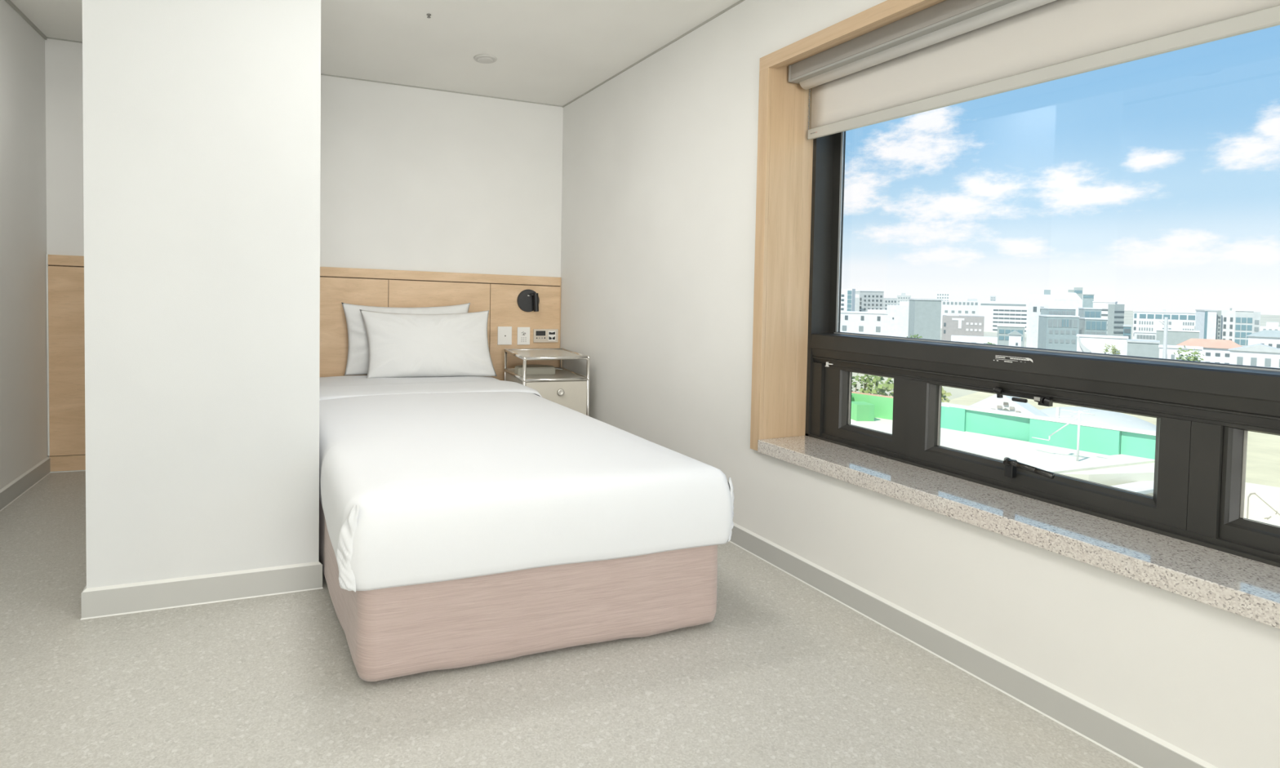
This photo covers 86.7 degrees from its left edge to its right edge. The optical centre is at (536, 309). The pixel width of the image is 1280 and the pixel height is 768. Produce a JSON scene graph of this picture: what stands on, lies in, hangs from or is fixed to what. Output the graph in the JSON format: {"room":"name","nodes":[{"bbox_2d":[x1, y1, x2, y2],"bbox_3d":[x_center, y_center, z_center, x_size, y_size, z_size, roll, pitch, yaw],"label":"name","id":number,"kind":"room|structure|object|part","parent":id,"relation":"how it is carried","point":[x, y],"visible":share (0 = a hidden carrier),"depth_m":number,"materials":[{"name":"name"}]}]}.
{"room":"bedroom","nodes":[
{"label":"bedroom","id":0,"kind":"room"},
{"bbox_2d":[0,0,48,489],"bbox_3d":[-1.353,-0.155,-0.558,0.672,2.506,10.000,0,2,-22],"label":"wall","id":1,"kind":"structure","parent":0,"point":[24,445],"depth_m":3.48,"materials":[{"name":"white paint"}]},
{"bbox_2d":[0,456,50,511],"bbox_3d":[-1.180,1.058,-0.657,0.015,0.093,9.609,0,2,-20],"label":"baseboard","id":2,"kind":"structure","parent":1,"relation":"attached to","point":[17,487],"depth_m":3.48,"materials":[{"name":"grey plastic"}]},
{"bbox_2d":[4,0,46,39],"bbox_3d":[-1.147,-1.374,-0.736,0.010,0.034,9.609,0,2,-20],"label":"trim","id":3,"kind":"structure","parent":1,"relation":"attached to","point":[8,2],"depth_m":3.50,"materials":[{"name":"grey paint"}]},
{"bbox_2d":[82,0,320,588],"bbox_3d":[-1.496,-0.252,3.192,0.733,2.456,2.015,0,2,-22],"label":"wall partition","id":4,"kind":"structure","parent":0,"point":[202,118],"depth_m":2.28,"materials":[{"name":"paint"}]},
{"bbox_2d":[80,561,323,620],"bbox_3d":[-1.503,0.928,3.207,0.763,0.096,1.995,0,2,-22],"label":"baseboard","id":5,"kind":"structure","parent":4,"relation":"attached to","point":[160,594],"depth_m":2.30,"materials":[{"name":"grey plastic"}]},
{"bbox_2d":[44,38,563,457],"bbox_3d":[-1.320,-0.306,4.426,3.600,2.488,0.790,0,2,-22],"label":"wall","id":6,"kind":"structure","parent":0,"point":[412,179],"depth_m":4.36,"materials":[{"name":"white paint"}]},
{"bbox_2d":[45,253,85,472],"bbox_3d":[-2.512,0.311,3.916,0.603,1.254,0.021,0,2,-16],"label":"panelling","id":7,"kind":"object","parent":6,"relation":"attached to","point":[65,327],"visible":0.46,"depth_m":3.85,"materials":[{"name":"brown wood"}]},
{"bbox_3d":[-2.501,-0.278,3.898,0.597,0.073,0.014,0,2,-16],"label":"rail","id":8,"kind":"part","parent":7,"relation":"part of","materials":[{"name":"brown wood"}]},
{"bbox_2d":[46,37,562,106],"bbox_3d":[-1.294,-1.470,4.198,3.073,0.131,0.004,0,2,-16],"label":"trim","id":9,"kind":"structure","parent":6,"relation":"attached to","point":[46,37],"depth_m":4.34,"materials":[{"name":"grey paint"}]},
{"bbox_2d":[319,266,561,380],"bbox_3d":[-0.704,0.337,4.420,1.796,1.221,0.020,0,2,-16],"label":"panelling","id":10,"kind":"object","parent":6,"relation":"attached to","point":[496,294],"visible":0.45,"depth_m":4.42,"materials":[{"name":"brown wood"}]},
{"bbox_3d":[-1.268,0.366,4.264,0.625,1.156,0.014,0,2,-16],"label":"panel","id":11,"kind":"part","parent":10,"relation":"part of","materials":[{"name":"brown wood"}]},
{"bbox_3d":[-0.643,0.378,4.439,0.668,1.141,0.014,0,2,-16],"label":"panel","id":12,"kind":"part","parent":10,"relation":"part of","materials":[{"name":"brown wood"}]},
{"bbox_3d":[-0.698,-0.222,4.402,1.792,0.102,0.014,0,2,-16],"label":"rail","id":13,"kind":"part","parent":10,"relation":"part of","materials":[{"name":"brown wood"}]},
{"bbox_2d":[497,326,511,345],"bbox_3d":[-0.216,0.175,4.538,0.098,0.124,0.010,0,2,-16],"label":"light switch","id":14,"kind":"object","parent":10,"relation":"attached to","point":[504,333],"visible":1,"depth_m":4.53,"materials":[{"name":"white plastic"}]},
{"bbox_2d":[516,327,529,345],"bbox_3d":[-0.088,0.178,4.574,0.089,0.121,0.009,0,2,-16],"label":"switch","id":15,"kind":"object","parent":10,"relation":"attached to","point":[523,333],"visible":1,"depth_m":4.57,"materials":[{"name":"white plastic"}]},
{"bbox_3d":[-0.082,0.389,4.596,0.494,1.125,0.014,0,2,-16],"label":"panel","id":16,"kind":"part","parent":10,"relation":"part of","materials":[{"name":"brown wood"}]},
{"bbox_2d":[516,289,539,311],"bbox_3d":[-0.049,-0.062,4.546,0.154,0.154,0.067,0,2,-16],"label":"wall lamp","id":17,"kind":"object","parent":10,"relation":"attached to","point":[528,300],"visible":1,"depth_m":4.55,"materials":[{"name":"black metal"}]},
{"bbox_2d":[533,328,558,342],"bbox_3d":[0.064,0.178,4.615,0.176,0.092,0.012,0,2,-16],"label":"control panel","id":18,"kind":"object","parent":10,"relation":"attached to","point":[540,335],"visible":1,"depth_m":4.61,"materials":[{"name":"beige plastic"}]},
{"bbox_2d":[9,0,740,106],"bbox_3d":[0.267,-1.467,-0.055,4.050,0.457,10.200,0,2,-22],"label":"ceiling","id":19,"kind":"structure","parent":0,"point":[554,52],"depth_m":3.47,"materials":[{"name":"paint"}]},
{"bbox_2d":[473,54,497,63],"bbox_3d":[-0.287,-1.405,3.763,0.132,0.017,0.132,0,2,-22],"label":"smoke detector","id":20,"kind":"object","parent":19,"relation":"attached to","point":[483,59],"visible":1,"depth_m":3.74,"materials":[{"name":"white plastic"}]},
{"bbox_2d":[0,471,1138,767],"bbox_3d":[0.229,1.203,0.031,4.050,0.200,10.200,0,2,-22],"label":"floor","id":21,"kind":"structure","parent":0,"point":[784,673],"depth_m":1.81,"materials":[{"name":"plastic"}]},
{"bbox_2d":[319,498,717,681],"bbox_3d":[-0.447,0.742,3.178,1.229,0.500,2.642,0,2,-22],"label":"bed","id":22,"kind":"object","parent":21,"relation":"on","point":[395,632],"visible":0.41,"depth_m":1.97,"materials":[{"name":"pink fabric"}]},
{"bbox_2d":[319,375,733,591],"bbox_3d":[-0.427,0.578,3.172,1.280,0.278,2.704,0,2,-22],"label":"duvet","id":23,"kind":"object","parent":22,"relation":"on","point":[429,479],"visible":0.88,"depth_m":2.08,"materials":[{"name":"white fabric"}]},
{"bbox_2d":[341,302,470,375],"bbox_3d":[-0.824,0.181,4.279,0.817,0.462,0.116,0,2,-16],"label":"pillow","id":24,"kind":"object","parent":23,"relation":"on","point":[357,360],"visible":0.34,"depth_m":4.18,"materials":[{"name":"white fabric"}]},
{"bbox_2d":[359,309,497,378],"bbox_3d":[-0.670,0.209,4.182,0.844,0.417,0.198,0,2,-16],"label":"pillow","id":25,"kind":"object","parent":23,"relation":"on","point":[400,345],"visible":1,"depth_m":4.13,"materials":[{"name":"white fabric"}]},
{"bbox_2d":[503,347,590,416],"bbox_3d":[0.051,0.615,4.280,0.428,0.696,0.556,0,2,-15],"label":"nightstand","id":26,"kind":"object","parent":21,"relation":"on","point":[566,388],"visible":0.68,"depth_m":4.07,"materials":[{"name":"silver metal"}]},
{"bbox_3d":[-0.142,0.568,4.231,0.006,0.300,0.502,0,2,-15],"label":"panel","id":27,"kind":"part","parent":26,"relation":"part of","materials":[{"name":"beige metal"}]},
{"bbox_2d":[514,364,562,374],"bbox_3d":[0.021,0.384,4.327,0.331,0.043,0.165,0,2,-14],"label":"box","id":28,"kind":"object","parent":26,"relation":"on","point":[531,369],"visible":0.98,"depth_m":4.25,"materials":[{"name":"beige cardboard"}]},
{"bbox_3d":[0.055,0.281,4.274,0.382,0.007,0.502,0,2,-15],"label":"panel","id":29,"kind":"part","parent":26,"relation":"part of","materials":[{"name":"beige metal"}]},
{"bbox_2d":[509,368,582,378],"bbox_3d":[0.053,0.411,4.278,0.382,0.007,0.502,0,2,-15],"label":"shelf","id":30,"kind":"object","parent":26,"relation":"attached to","point":[565,373],"depth_m":4.19,"materials":[{"name":"beige metal"}]},
{"bbox_3d":[0.119,0.579,4.032,0.380,0.295,0.008,0,2,-15],"label":"door","id":31,"kind":"part","parent":26,"relation":"part of","materials":[{"name":"beige metal"}]},
{"bbox_3d":[0.145,0.495,4.023,0.043,0.043,0.018,0,2,-15],"label":"knob","id":32,"kind":"part","parent":26,"relation":"part of","materials":[{"name":"silver metal"}]},
{"bbox_2d":[560,0,1279,767],"bbox_3d":[2.060,-0.063,0.460,0.338,2.356,9.300,0,2,-22],"label":"wall","id":33,"kind":"structure","parent":0,"point":[660,158],"depth_m":2.84,"materials":[{"name":"white paint"}]},
{"bbox_2d":[562,0,745,107],"bbox_3d":[1.927,-1.236,0.334,0.006,0.010,9.250,0,2,-22],"label":"trim","id":34,"kind":"structure","parent":33,"relation":"attached to","point":[740,1],"depth_m":3.45,"materials":[{"name":"grey paint"}]},
{"bbox_2d":[750,0,946,450],"bbox_3d":[1.657,-0.169,1.286,0.250,1.622,3.350,0,2,-22],"label":"lining","id":35,"kind":"object","parent":33,"relation":"attached to","point":[784,150],"visible":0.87,"depth_m":2.77,"materials":[{"name":"brown wood"}]},
{"bbox_2d":[728,522,1218,767],"bbox_3d":[1.889,1.072,0.409,0.015,0.086,9.255,0,2,-22],"label":"baseboard","id":36,"kind":"structure","parent":33,"relation":"attached to","point":[1132,744],"depth_m":1.89,"materials":[{"name":"grey plastic"}]},
{"bbox_2d":[757,435,1279,629],"bbox_3d":[1.677,0.618,1.324,0.333,0.052,3.240,0,2,-22],"label":"window sill","id":37,"kind":"structure","parent":33,"relation":"attached to","point":[1246,588],"depth_m":1.76,"materials":[{"name":"stone"}]},
{"bbox_2d":[787,0,1279,139],"bbox_3d":[1.696,-0.773,1.286,0.139,0.340,3.213,0,2,-22],"label":"roller blind","id":38,"kind":"object","parent":33,"relation":"attached to","point":[946,53],"visible":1,"depth_m":2.06,"materials":[{"name":"grey fabric"}]},
{"bbox_3d":[1.135,-0.820,2.787,0.004,0.219,0.007,0,2,-22],"label":"bead chain","id":39,"kind":"part","parent":38,"relation":"part of","materials":[{"name":"grey"}]},
{"bbox_2d":[804,131,1279,567],"bbox_3d":[1.804,-0.181,1.345,0.166,1.552,3.240,0,2,-22],"label":"window","id":40,"kind":"structure","parent":33,"relation":"in","point":[1205,413],"depth_m":1.97,"materials":[{"name":"grey metal"}]},
{"bbox_3d":[1.306,0.386,2.623,0.069,0.282,0.396,0,2,-22],"label":"sash","id":41,"kind":"part","parent":40,"relation":"part of","materials":[{"name":"grey metal"}]},
{"bbox_3d":[1.473,0.492,2.079,0.023,0.055,0.024,0,2,-22],"label":"handle","id":42,"kind":"part","parent":40,"relation":"part of","materials":[{"name":"black metal"}]},
{"bbox_3d":[1.475,0.473,2.006,0.058,0.034,0.157,0,2,-22],"label":"handle","id":43,"kind":"part","parent":40,"relation":"part of","materials":[{"name":"grey metal"}]},
{"bbox_3d":[1.528,0.407,2.069,0.075,0.282,0.794,0,2,-22],"label":"sash","id":44,"kind":"part","parent":40,"relation":"part of","materials":[{"name":"grey metal"}]},
{"bbox_3d":[1.851,0.436,1.295,0.063,0.282,0.768,0,2,-22],"label":"sash","id":45,"kind":"part","parent":40,"relation":"part of","materials":[{"name":"grey metal"}]},
{"label":"outside","id":46,"kind":"structure","parent":0,"visible":0},
{"bbox_2d":[1039,406,1155,496],"bbox_3d":[33.452,7.931,40.540,9.200,3.900,10.000,2,2,40],"label":"curved roof","id":47,"kind":"structure","parent":46,"point":[1104,417],"depth_m":38.96,"materials":[{"name":"metal"}]},
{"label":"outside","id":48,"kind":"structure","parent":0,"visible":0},
{"bbox_2d":[968,394,1049,417],"bbox_3d":[23.290,5.168,33.245,6.400,2.100,3.080,2,2,35],"label":"gabled roof","id":49,"kind":"structure","parent":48,"point":[1006,404],"depth_m":32.23,"materials":[{"name":"white metal"}]},
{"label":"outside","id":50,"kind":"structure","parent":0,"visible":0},
{"bbox_2d":[851,311,1279,402],"bbox_3d":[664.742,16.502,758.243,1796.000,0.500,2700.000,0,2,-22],"label":"ground","id":51,"kind":"structure","parent":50,"point":[1128,315],"depth_m":258.75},
{"bbox_2d":[840,288,855,311],"bbox_3d":[216.785,2.220,468.278,8.590,33.840,12.150,2,2,35],"label":"building","id":52,"kind":"structure","parent":51,"relation":"on","point":[847,296],"depth_m":462.97,"materials":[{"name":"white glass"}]},
{"bbox_2d":[854,294,859,311],"bbox_3d":[243.160,3.132,510.463,5.300,30.060,8.400,2,2,25],"label":"building","id":53,"kind":"structure","parent":51,"relation":"on","point":[857,299],"depth_m":506.12,"materials":[{"name":"white concrete"}]},
{"bbox_2d":[840,309,888,335],"bbox_3d":[142.703,11.682,294.809,20.800,23.970,8.850,2,2,26],"label":"building","id":54,"kind":"structure","parent":51,"relation":"on","point":[873,322],"depth_m":290.21,"materials":[{"name":"white concrete"}]},
{"bbox_2d":[855,290,884,311],"bbox_3d":[258.699,1.555,521.309,18.540,32.960,8.850,1,2,2],"label":"building","id":55,"kind":"structure","parent":51,"relation":"on","point":[868,300],"depth_m":516.86,"materials":[{"name":"white concrete"}]},
{"bbox_2d":[883,297,897,310],"bbox_3d":[302.779,3.367,575.741,10.100,27.100,9.150,1,2,13],"label":"building","id":56,"kind":"structure","parent":51,"relation":"on","point":[886,301],"depth_m":571.27,"materials":[{"name":"white concrete"}]},
{"bbox_2d":[886,301,908,337],"bbox_3d":[180.000,9.321,333.185,9.660,27.290,9.150,2,2,33],"label":"building","id":57,"kind":"structure","parent":51,"relation":"on","point":[898,315],"depth_m":329.26,"materials":[{"name":"white concrete"}]},
{"bbox_2d":[897,293,911,305],"bbox_3d":[428.061,-3.814,780.343,14.180,31.880,12.150,2,2,29],"label":"building","id":58,"kind":"structure","parent":51,"relation":"on","point":[903,297],"depth_m":775.89,"materials":[{"name":"white concrete"}]},
{"bbox_2d":[906,333,922,338],"bbox_3d":[139.499,16.983,246.707,10.437,16.412,8.611,0,2,-22],"label":"tree","id":59,"kind":"object","parent":51,"relation":"on","point":[917,335],"visible":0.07,"depth_m":247.57,"materials":[{"name":"green plant"}]},
{"bbox_2d":[907,298,942,340],"bbox_3d":[173.381,9.518,299.553,10.610,28.870,12.450,1,2,18],"label":"building","id":60,"kind":"structure","parent":51,"relation":"on","point":[924,314],"depth_m":293.99,"materials":[{"name":"grey concrete"}]},
{"bbox_2d":[935,293,950,301],"bbox_3d":[566.629,-7.239,934.063,16.600,32.810,9.150,2,2,31],"label":"building","id":61,"kind":"structure","parent":51,"relation":"on","point":[944,296],"depth_m":929.53,"materials":[{"name":"white concrete"}]},
{"bbox_2d":[940,298,978,328],"bbox_3d":[383.988,3.473,607.451,28.770,27.180,9.150,2,2,32],"label":"building","id":62,"kind":"structure","parent":51,"relation":"on","point":[971,307],"depth_m":602.94,"materials":[{"name":"white concrete"}]},
{"bbox_2d":[942,313,984,341],"bbox_3d":[240.703,12.293,378.134,19.670,20.200,12.150,2,2,33],"label":"building","id":63,"kind":"structure","parent":51,"relation":"on","point":[953,324],"depth_m":373.46,"materials":[{"name":"grey concrete"}]},
{"bbox_2d":[951,335,997,345],"bbox_3d":[153.972,17.540,236.028,13.570,16.370,5.550,2,2,33],"label":"building","id":64,"kind":"structure","parent":51,"relation":"on","point":[979,340],"depth_m":233.71,"materials":[{"name":"white concrete"}]},
{"bbox_2d":[990,296,995,301],"bbox_3d":[393.476,3.105,577.617,4.050,30.110,3.750,2,2,34],"label":"building","id":65,"kind":"structure","parent":51,"relation":"on","point":[992,298],"depth_m":575.75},
{"bbox_2d":[978,300,1027,333],"bbox_3d":[392.065,5.629,563.094,33.250,25.960,12.150,2,2,35],"label":"building","id":66,"kind":"structure","parent":51,"relation":"on","point":[994,313],"depth_m":558.17,"materials":[{"name":"white concrete"}]},
{"bbox_2d":[996,324,1025,346],"bbox_3d":[218.348,15.672,308.455,10.580,17.290,7.650,2,2,35],"label":"building","id":67,"kind":"structure","parent":51,"relation":"on","point":[1002,335],"depth_m":306.30,"materials":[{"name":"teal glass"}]},
{"bbox_2d":[1008,330,1022,346],"bbox_3d":[183.429,16.651,256.874,4.630,17.650,5.800,2,2,36],"label":"house","id":68,"kind":"structure","parent":51,"relation":"on","point":[1015,337],"depth_m":254.55,"materials":[{"name":"white concrete"}]},
{"bbox_2d":[1026,289,1050,348],"bbox_3d":[256.712,6.744,342.588,9.051,34.040,6.150,2,2,37],"label":"building","id":69,"kind":"structure","parent":51,"relation":"on","point":[1035,302],"depth_m":341.12,"materials":[{"name":"white concrete"}]},
{"bbox_2d":[1040,307,1076,315],"bbox_3d":[257.179,11.545,330.748,11.800,25.220,8.850,1,2,18],"label":"building","id":70,"kind":"structure","parent":51,"relation":"on","point":[1044,311],"depth_m":326.69,"materials":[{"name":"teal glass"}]},
{"bbox_2d":[1037,315,1079,351],"bbox_3d":[249.395,13.485,320.324,13.030,21.790,10.050,1,2,18],"label":"building","id":71,"kind":"structure","parent":51,"relation":"on","point":[1058,332],"depth_m":316.18,"materials":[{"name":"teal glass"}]},
{"bbox_2d":[1054,292,1082,315],"bbox_3d":[297.900,6.622,375.321,12.180,33.360,6.000,2,2,38],"label":"building","id":72,"kind":"structure","parent":51,"relation":"on","point":[1063,300],"depth_m":372.55,"materials":[{"name":"white concrete"}]},
{"bbox_2d":[1067,287,1082,299],"bbox_3d":[364.342,3.296,453.405,7.600,36.890,7.350,2,2,39],"label":"building","id":73,"kind":"structure","parent":51,"relation":"on","point":[1078,291],"depth_m":449.49,"materials":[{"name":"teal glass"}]},
{"bbox_2d":[1082,293,1093,307],"bbox_3d":[358.878,6.017,436.054,5.820,32.410,7.650,2,2,39],"label":"building","id":74,"kind":"structure","parent":51,"relation":"on","point":[1087,300],"depth_m":433.01,"materials":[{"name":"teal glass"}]},
{"bbox_2d":[1078,307,1102,333],"bbox_3d":[279.739,11.575,338.939,7.400,25.280,8.850,2,2,25],"label":"building","id":75,"kind":"structure","parent":51,"relation":"on","point":[1082,312],"depth_m":335.26,"materials":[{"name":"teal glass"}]},
{"bbox_2d":[1079,317,1107,335],"bbox_3d":[272.125,14.211,327.633,8.930,20.520,8.850,2,2,25],"label":"building","id":76,"kind":"structure","parent":51,"relation":"on","point":[1087,326],"depth_m":323.99,"materials":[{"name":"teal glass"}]},
{"bbox_2d":[1076,333,1128,355],"bbox_3d":[194.695,17.661,230.874,13.590,17.630,7.400,2,2,40],"label":"building","id":77,"kind":"structure","parent":51,"relation":"on","point":[1085,343],"depth_m":229.07,"materials":[{"name":"white concrete"}]},
{"bbox_2d":[1092,301,1117,326],"bbox_3d":[352.681,8.766,415.986,2.950,28.030,11.590,0,2,-30],"label":"building","id":78,"kind":"structure","parent":51,"relation":"on","point":[1104,305],"depth_m":414.90,"materials":[{"name":"white concrete"}]},
{"bbox_2d":[1103,343,1120,354],"bbox_3d":[170.564,18.627,198.012,7.661,17.138,7.579,0,2,-22],"label":"tree","id":79,"kind":"object","parent":51,"relation":"on","point":[1113,348],"visible":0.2,"depth_m":197.76,"materials":[{"name":"green plant"}]},
{"bbox_2d":[1106,304,1124,336],"bbox_3d":[350.999,9.821,405.795,5.150,26.530,6.150,1,2,11],"label":"building","id":80,"kind":"structure","parent":51,"relation":"on","point":[1115,312],"depth_m":403.12,"materials":[{"name":"grey concrete"}]},
{"bbox_2d":[1123,324,1132,339],"bbox_3d":[272.369,16.063,308.932,3.050,18.030,7.650,2,2,41],"label":"building","id":81,"kind":"structure","parent":51,"relation":"on","point":[1126,328],"depth_m":305.93,"materials":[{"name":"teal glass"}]},
{"bbox_2d":[1126,339,1159,358],"bbox_3d":[194.192,18.381,214.667,7.770,17.220,7.650,3,2,42],"label":"building","id":82,"kind":"structure","parent":51,"relation":"on","point":[1137,348],"depth_m":211.91,"materials":[{"name":"grey concrete"}]},
{"bbox_2d":[1133,330,1156,340],"bbox_3d":[310.449,17.811,341.709,8.730,13.520,5.250,3,2,42],"label":"building","id":83,"kind":"structure","parent":51,"relation":"on","point":[1146,335],"depth_m":339.87,"materials":[{"name":"white concrete"}]},
{"bbox_2d":[1159,317,1168,359],"bbox_3d":[162.348,14.847,173.791,1.100,26.000,2.059,0,2,-22],"label":"lamp post","id":84,"kind":"object","parent":51,"relation":"on","point":[1166,320],"visible":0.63,"depth_m":172.87,"materials":[{"name":"metal"}]},
{"bbox_2d":[1132,309,1195,339],"bbox_3d":[353.295,12.016,374.695,29.330,24.210,10.050,3,3,43],"label":"building","id":85,"kind":"structure","parent":51,"relation":"on","point":[1143,321],"depth_m":373.00,"materials":[{"name":"white concrete"}]},
{"bbox_2d":[1155,328,1199,358],"bbox_3d":[307.382,17.399,321.292,15.160,15.570,5.250,3,3,44],"label":"building","id":86,"kind":"structure","parent":51,"relation":"on","point":[1175,337],"depth_m":319.75,"materials":[{"name":"grey concrete"}]},
{"bbox_2d":[1158,344,1203,361],"bbox_3d":[190.225,19.077,198.111,9.430,16.780,5.250,3,3,44],"label":"house","id":87,"kind":"structure","parent":51,"relation":"on","point":[1171,349],"depth_m":196.56,"materials":[{"name":"white paint"}]},
{"bbox_2d":[1173,346,1204,361],"bbox_3d":[173.105,18.559,181.119,7.590,18.453,12.779,0,2,-22],"label":"tree","id":88,"kind":"object","parent":51,"relation":"on","point":[1194,353],"visible":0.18,"depth_m":178.45,"materials":[{"name":"green plant"}]},
{"bbox_2d":[1195,309,1217,339],"bbox_3d":[339.731,12.502,340.059,4.870,25.080,10.050,2,2,25],"label":"building","id":89,"kind":"structure","parent":51,"relation":"on","point":[1206,320],"depth_m":336.16,"materials":[{"name":"white concrete"}]},
{"bbox_2d":[1176,338,1242,364],"bbox_3d":[219.234,18.385,218.112,7.200,17.710,16.190,-1,3,-45],"label":"house","id":90,"kind":"structure","parent":51,"relation":"on","point":[1215,351],"depth_m":215.51,"materials":[{"name":"orange tile"}]},
{"bbox_2d":[1215,310,1221,339],"bbox_3d":[342.583,12.750,336.592,1.650,24.890,1.820,-1,3,-44],"label":"building","id":91,"kind":"structure","parent":51,"relation":"on","point":[1219,313],"depth_m":335.91,"materials":[{"name":"grey concrete"}]},
{"bbox_2d":[1220,308,1235,342],"bbox_3d":[347.533,12.181,336.731,2.150,26.160,4.870,-1,3,-44],"label":"building","id":92,"kind":"structure","parent":51,"relation":"on","point":[1228,317],"depth_m":335.91,"materials":[{"name":"white concrete"}]},
{"bbox_2d":[1234,310,1253,346],"bbox_3d":[346.803,12.777,328.460,3.450,25.480,6.470,-1,3,-43],"label":"building","id":93,"kind":"structure","parent":51,"relation":"on","point":[1243,327],"depth_m":327.41,"materials":[{"name":"teal glass"}]},
{"bbox_2d":[1227,343,1279,368],"bbox_3d":[188.996,18.546,175.223,5.800,19.280,11.570,-1,3,-43],"label":"house","id":94,"kind":"structure","parent":51,"relation":"on","point":[1259,354],"depth_m":173.72,"materials":[{"name":"white paint"}]},
{"bbox_2d":[1252,311,1260,333],"bbox_3d":[364.549,13.249,339.288,3.150,24.350,2.670,-1,3,-43],"label":"building","id":95,"kind":"structure","parent":51,"relation":"on","point":[1256,315],"depth_m":337.97,"materials":[{"name":"white concrete"}]},
{"bbox_2d":[1246,329,1279,348],"bbox_3d":[280.184,17.354,254.352,9.600,19.190,14.860,-1,2,-42],"label":"building","id":96,"kind":"structure","parent":51,"relation":"on","point":[1269,338],"depth_m":253.47,"materials":[{"name":"white concrete"}]},
{"bbox_2d":[1259,322,1279,331],"bbox_3d":[665.798,22.058,590.919,12.150,21.300,36.930,-1,2,-41],"label":"building","id":97,"kind":"structure","parent":51,"relation":"on","point":[1269,326],"depth_m":596.35,"materials":[{"name":"white concrete"}]},
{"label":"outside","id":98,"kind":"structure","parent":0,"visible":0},
{"bbox_3d":[18.289,6.187,18.021,8.500,0.400,4.100,0,2,-22],"label":"roof","id":99,"kind":"structure","parent":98,"visible":0},
{"bbox_2d":[1244,482,1279,526],"bbox_3d":[18.694,5.253,16.878,0.102,1.550,1.250,-1,2,-42],"label":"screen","id":100,"kind":"object","parent":99,"relation":"on","point":[1262,502],"visible":0.64,"depth_m":17.05,"materials":[{"name":"white"}]},
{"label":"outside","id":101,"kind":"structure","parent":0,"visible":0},
{"bbox_2d":[850,417,1154,485],"bbox_3d":[7.783,4.760,23.441,23.080,0.600,10.805,1,2,-9],"label":"ground","id":102,"kind":"structure","parent":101,"point":[988,446],"depth_m":21.80,"materials":[{"name":"grey concrete"}]},
{"bbox_2d":[850,401,874,421],"bbox_3d":[13.091,4.090,27.059,0.720,0.660,0.800,1,2,-2],"label":"box","id":103,"kind":"object","parent":102,"relation":"on","point":[860,411],"visible":0.8,"depth_m":26.67,"materials":[{"name":"paint"}]},
{"bbox_2d":[851,391,1155,459],"bbox_3d":[15.207,4.126,25.625,0.818,1.140,14.048,-1,2,-40],"label":"fence","id":104,"kind":"object","parent":102,"relation":"on","point":[1095,437],"visible":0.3,"depth_m":23.05,"materials":[{"name":"paint"}]},
{"bbox_3d":[14.136,4.087,27.293,0.120,1.080,3.324,-1,3,-43],"label":"parapet panel","id":105,"kind":"part","parent":104,"relation":"part of","materials":[{"name":"green paint"}]},
{"bbox_3d":[15.626,4.181,25.505,0.220,1.050,1.334,0,2,-35],"label":"parapet panel","id":106,"kind":"part","parent":104,"relation":"part of","materials":[{"name":"teal paint"}]},
{"bbox_3d":[16.694,4.238,24.204,0.120,1.050,2.040,-1,2,-39],"label":"parapet panel","id":107,"kind":"part","parent":104,"relation":"part of","materials":[{"name":"teal paint"}]},
{"bbox_3d":[17.945,4.330,22.376,0.240,1.020,2.413,0,2,-35],"label":"parapet panel","id":108,"kind":"part","parent":104,"relation":"part of","materials":[{"name":"teal paint"}]},
{"bbox_3d":[19.197,4.408,20.825,0.120,1.000,1.547,-1,2,-36],"label":"parapet panel","id":109,"kind":"part","parent":104,"relation":"part of","materials":[{"name":"teal paint"}]},
{"bbox_2d":[1031,407,1095,461],"bbox_3d":[16.330,3.827,20.955,0.380,1.671,1.867,0,2,-16],"label":"antenna mast","id":110,"kind":"object","parent":102,"relation":"on","point":[1058,409],"visible":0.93,"depth_m":20.42,"materials":[{"name":"white metal"}]},
{"bbox_3d":[16.498,3.102,20.398,0.066,0.182,0.817,-1,3,-43],"label":"cross arm","id":111,"kind":"part","parent":110,"relation":"part of","materials":[{"name":"white metal"}]},
{"bbox_2d":[1026,453,1155,473],"bbox_3d":[18.096,4.675,20.748,8.010,0.100,0.840,0,2,-19],"label":"board","id":112,"kind":"object","parent":102,"relation":"on","point":[1114,460],"visible":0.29,"depth_m":20.17,"materials":[{"name":"white"}]},
{"bbox_2d":[1110,480,1153,493],"bbox_3d":[17.934,5.040,19.291,7.400,0.100,0.600,0,2,-22],"label":"board","id":113,"kind":"object","parent":102,"relation":"on","point":[1143,487],"visible":0.07,"depth_m":18.86,"materials":[{"name":"white metal"}]},
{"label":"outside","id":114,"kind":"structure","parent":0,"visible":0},
{"bbox_2d":[943,391,1279,487],"bbox_3d":[63.924,21.394,43.113,89.000,18.500,110.000,0,2,-22],"label":"field","id":115,"kind":"structure","parent":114,"point":[1263,452],"depth_m":55.73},
{"bbox_2d":[851,373,884,391],"bbox_3d":[32.032,11.057,67.796,4.952,16.664,4.411,1,2,1],"label":"tree","id":116,"kind":"object","parent":115,"relation":"on","point":[856,378],"visible":0.07,"depth_m":67.09,"materials":[{"name":"green plant"}]},
{"bbox_2d":[858,376,893,396],"bbox_3d":[31.129,12.695,60.714,8.231,13.829,5.017,0,2,-22],"label":"tree","id":117,"kind":"object","parent":115,"relation":"on","point":[887,384],"visible":0.05,"depth_m":59.19,"materials":[{"name":"green plant"}]},
{"bbox_2d":[890,387,951,402],"bbox_3d":[37.416,13.267,65.473,5.230,12.552,6.044,0,2,-22],"label":"tree","id":118,"kind":"object","parent":115,"relation":"on","point":[947,394],"visible":0.03,"depth_m":64.34,"materials":[{"name":"green plant"}]}
]}

